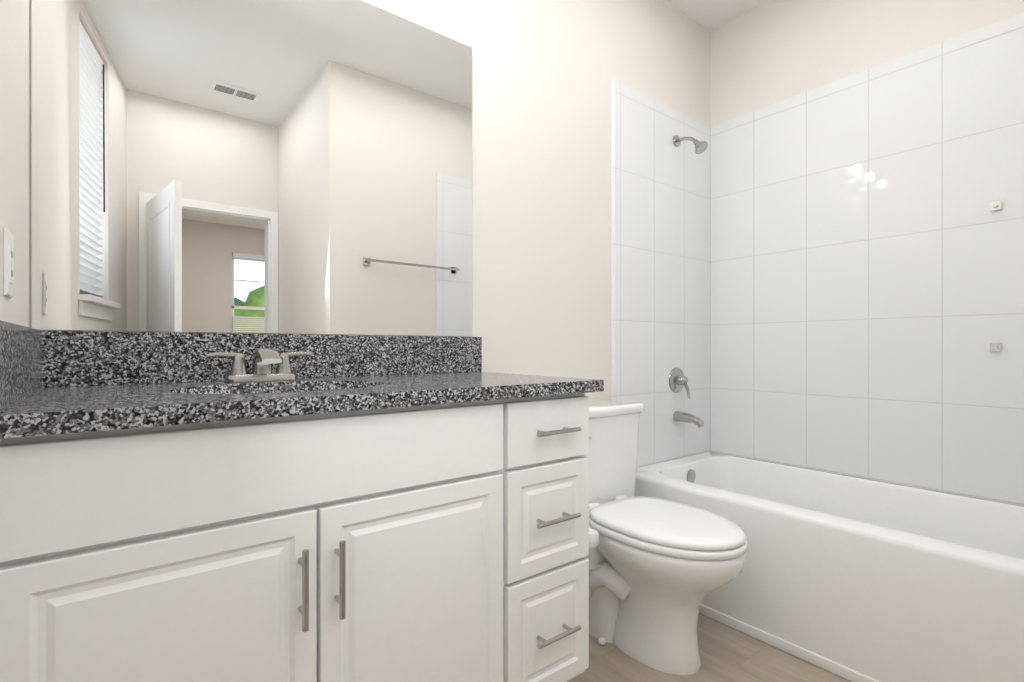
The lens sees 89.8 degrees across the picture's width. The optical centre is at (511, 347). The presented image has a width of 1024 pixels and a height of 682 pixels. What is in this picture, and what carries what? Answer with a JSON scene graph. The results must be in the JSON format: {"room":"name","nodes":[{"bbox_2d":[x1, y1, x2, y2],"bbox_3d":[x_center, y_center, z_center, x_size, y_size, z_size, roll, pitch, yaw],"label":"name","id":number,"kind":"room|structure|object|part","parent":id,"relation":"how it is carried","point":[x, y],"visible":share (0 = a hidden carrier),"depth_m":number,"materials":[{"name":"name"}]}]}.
{"room":"bathroom","nodes":[
{"label":"bathroom","id":0,"kind":"room"},
{"bbox_2d":[0,0,28,326],"bbox_3d":[-0.570,-0.330,0.417,0.120,2.660,1.600,0,0,-38],"label":"wall","id":1,"kind":"structure","parent":0,"point":[14,117],"depth_m":0.92,"materials":[{"name":"paint"}]},
{"bbox_2d":[4,227,13,297],"bbox_3d":[-0.823,-0.137,0.842,0.006,0.107,0.068,0,0,-38],"label":"electrical outlet","id":2,"kind":"object","parent":1,"relation":"attached to","point":[8,264],"visible":0.96,"depth_m":0.82,"materials":[{"name":"white plastic"}]},
{"bbox_2d":[29,0,709,400],"bbox_3d":[-0.025,-0.330,1.940,2.860,2.660,0.120,0,0,-38],"label":"wall","id":3,"kind":"structure","parent":0,"point":[547,74],"depth_m":2.00,"materials":[{"name":"paint"}]},
{"bbox_2d":[31,0,471,335],"bbox_3d":[-0.575,-0.533,1.425,1.111,0.993,0.006,0,0,-38],"label":"wall mirror","id":4,"kind":"object","parent":3,"relation":"attached to","point":[268,166],"visible":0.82,"depth_m":1.33,"materials":[{"name":"clear glass"}]},
{"bbox_2d":[29,330,481,387],"bbox_3d":[-0.559,0.025,1.428,1.143,0.120,0.020,0,0,-38],"label":"backsplash","id":5,"kind":"structure","parent":3,"relation":"attached to","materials":[{"name":"stone"}]},
{"bbox_2d":[612,80,710,467],"bbox_3d":[0.735,-0.076,2.454,0.765,2.153,0.012,0,0,-38],"label":"tile","id":6,"kind":"structure","parent":3,"relation":"attached to","point":[661,256],"depth_m":2.42,"materials":[{"name":"white tile"}]},
{"bbox_2d":[669,367,689,398],"bbox_3d":[0.817,0.172,2.470,0.124,0.148,0.064,0,0,-38],"label":"shower valve","id":7,"kind":"object","parent":6,"relation":"attached to","point":[678,380],"visible":1,"depth_m":2.46,"materials":[{"name":"silver metal"}]},
{"bbox_2d":[673,411,703,427],"bbox_3d":[0.843,0.344,2.438,0.052,0.069,0.147,0,0,-38],"label":"tub spout","id":8,"kind":"object","parent":6,"relation":"attached to","point":[678,416],"visible":1,"depth_m":2.43,"materials":[{"name":"silver metal"}]},
{"bbox_2d":[673,135,707,153],"bbox_3d":[0.848,-0.966,2.432,0.066,0.124,0.162,0,0,-38],"label":"shower head","id":9,"kind":"object","parent":6,"relation":"attached to","point":[701,147],"visible":1,"depth_m":2.40},
{"bbox_2d":[567,613,850,681],"bbox_3d":[0.803,1.025,0.823,2.940,0.050,2.900,0,0,-38],"label":"floor","id":10,"kind":"structure","parent":0,"point":[728,654],"depth_m":1.61,"materials":[{"name":"brown wood"}]},
{"bbox_2d":[0,320,603,681],"bbox_3d":[-0.384,0.482,1.205,1.143,1.035,0.588,0,0,-38],"label":"bathroom vanity","id":11,"kind":"object","parent":10,"relation":"on","point":[208,507],"visible":1,"depth_m":0.93,"materials":[{"name":"white wood"}]},
{"bbox_3d":[-0.510,0.561,0.788,0.408,0.547,0.018,0,0,-38],"label":"door","id":12,"kind":"part","parent":11,"relation":"part of","materials":[{"name":"white wood"}]},
{"bbox_2d":[0,371,603,440],"bbox_3d":[-0.388,0.100,1.210,1.143,0.030,0.575,0,0,-38],"label":"countertop","id":13,"kind":"structure","parent":11,"relation":"on","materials":[{"name":"stone"}]},
{"bbox_2d":[205,347,312,382],"bbox_3d":[-0.605,0.043,1.262,0.246,0.084,0.129,0,0,-38],"label":"faucet","id":14,"kind":"object","parent":13,"relation":"on","point":[263,358],"depth_m":1.26,"materials":[{"name":"silver metal"}]},
{"bbox_3d":[-0.356,0.410,0.876,0.010,0.135,0.036,0,0,-38],"label":"handle","id":15,"kind":"part","parent":11,"relation":"part of","materials":[{"name":"silver metal"}]},
{"bbox_3d":[-0.307,0.410,0.915,0.010,0.135,0.036,0,0,-38],"label":"handle","id":16,"kind":"part","parent":11,"relation":"part of","materials":[{"name":"silver metal"}]},
{"bbox_3d":[-0.185,0.561,1.044,0.408,0.547,0.018,0,0,-38],"label":"door","id":17,"kind":"part","parent":11,"relation":"part of","materials":[{"name":"white wood"}]},
{"bbox_3d":[0.091,0.694,1.261,0.266,0.283,0.018,0,0,-38],"label":"drawer","id":18,"kind":"part","parent":11,"relation":"part of","materials":[{"name":"white wood"}]},
{"bbox_3d":[0.091,0.415,1.261,0.266,0.254,0.018,0,0,-38],"label":"drawer","id":19,"kind":"part","parent":11,"relation":"part of","materials":[{"name":"white wood"}]},
{"bbox_3d":[0.091,0.203,1.261,0.266,0.150,0.018,0,0,-38],"label":"drawer","id":20,"kind":"part","parent":11,"relation":"part of","materials":[{"name":"white wood"}]},
{"bbox_3d":[0.107,0.694,1.240,0.135,0.010,0.036,0,0,-38],"label":"handle","id":21,"kind":"part","parent":11,"relation":"part of","materials":[{"name":"silver metal"}]},
{"bbox_3d":[0.107,0.415,1.240,0.135,0.010,0.036,0,0,-38],"label":"handle","id":22,"kind":"part","parent":11,"relation":"part of","materials":[{"name":"silver metal"}]},
{"bbox_3d":[0.107,0.203,1.240,0.135,0.010,0.036,0,0,-38],"label":"handle","id":23,"kind":"part","parent":11,"relation":"part of","materials":[{"name":"silver metal"}]},
{"bbox_2d":[585,400,747,674],"bbox_3d":[0.430,0.610,1.747,0.485,0.781,0.718,0,0,-38],"label":"toilet","id":24,"kind":"object","parent":10,"relation":"on","point":[660,570],"visible":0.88,"depth_m":1.62,"materials":[{"name":"ceramic"}]},
{"bbox_3d":[0.279,0.237,1.949,0.472,0.035,0.212,0,0,-38],"label":"tank lid","id":25,"kind":"part","parent":24,"relation":"part of","materials":[{"name":"ceramic"}]},
{"bbox_3d":[0.503,0.589,1.665,0.380,0.023,0.498,0,0,-38],"label":"seat","id":26,"kind":"part","parent":24,"relation":"part of","materials":[{"name":"plastic"}]},
{"bbox_3d":[0.504,0.562,1.664,0.368,0.024,0.488,0,0,-38],"label":"seat lid","id":27,"kind":"part","parent":24,"relation":"part of","materials":[{"name":"plastic"}]},
{"bbox_3d":[0.503,0.801,1.665,0.374,0.398,0.492,0,0,-38],"label":"bowl","id":28,"kind":"part","parent":24,"relation":"part of","materials":[{"name":"ceramic"}]},
{"bbox_2d":[635,452,1023,681],"bbox_3d":[1.214,0.771,1.869,0.732,0.458,1.496,0,0,-38],"label":"bathtub","id":29,"kind":"object","parent":10,"relation":"on","point":[853,578],"visible":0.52,"depth_m":1.62,"materials":[{"name":"ceramic"}]},
{"bbox_2d":[665,0,768,30],"bbox_3d":[0.764,-1.685,0.792,3.040,0.050,2.900,0,0,-38],"label":"ceiling","id":30,"kind":"structure","parent":0,"point":[709,15],"depth_m":2.53,"materials":[{"name":"paint"}]},
{"bbox_2d":[710,0,1023,125],"bbox_3d":[1.597,-0.330,2.094,0.120,2.660,1.644,0,0,-38],"label":"wall","id":31,"kind":"structure","parent":0,"point":[769,52],"depth_m":2.30,"materials":[{"name":"paint"}]},
{"bbox_2d":[711,12,1023,504],"bbox_3d":[1.508,-0.277,2.100,0.012,1.753,1.524,0,0,-38],"label":"tile","id":32,"kind":"structure","parent":31,"relation":"attached to","point":[867,276],"depth_m":2.09,"materials":[{"name":"white tile"}]},
{"bbox_2d":[990,201,1001,210],"bbox_3d":[1.707,-0.500,1.814,0.030,0.030,0.030,0,0,-38],"label":"hook","id":33,"kind":"object","parent":32,"relation":"attached to","point":[996,205],"visible":1,"depth_m":1.81,"materials":[{"name":"silver metal"}]},
{"bbox_2d":[990,343,1001,350],"bbox_3d":[1.707,0.000,1.814,0.030,0.030,0.030,0,0,-38],"label":"hook","id":34,"kind":"object","parent":32,"relation":"attached to","point":[995,346],"visible":1,"depth_m":1.81,"materials":[{"name":"silver metal"}]}
]}

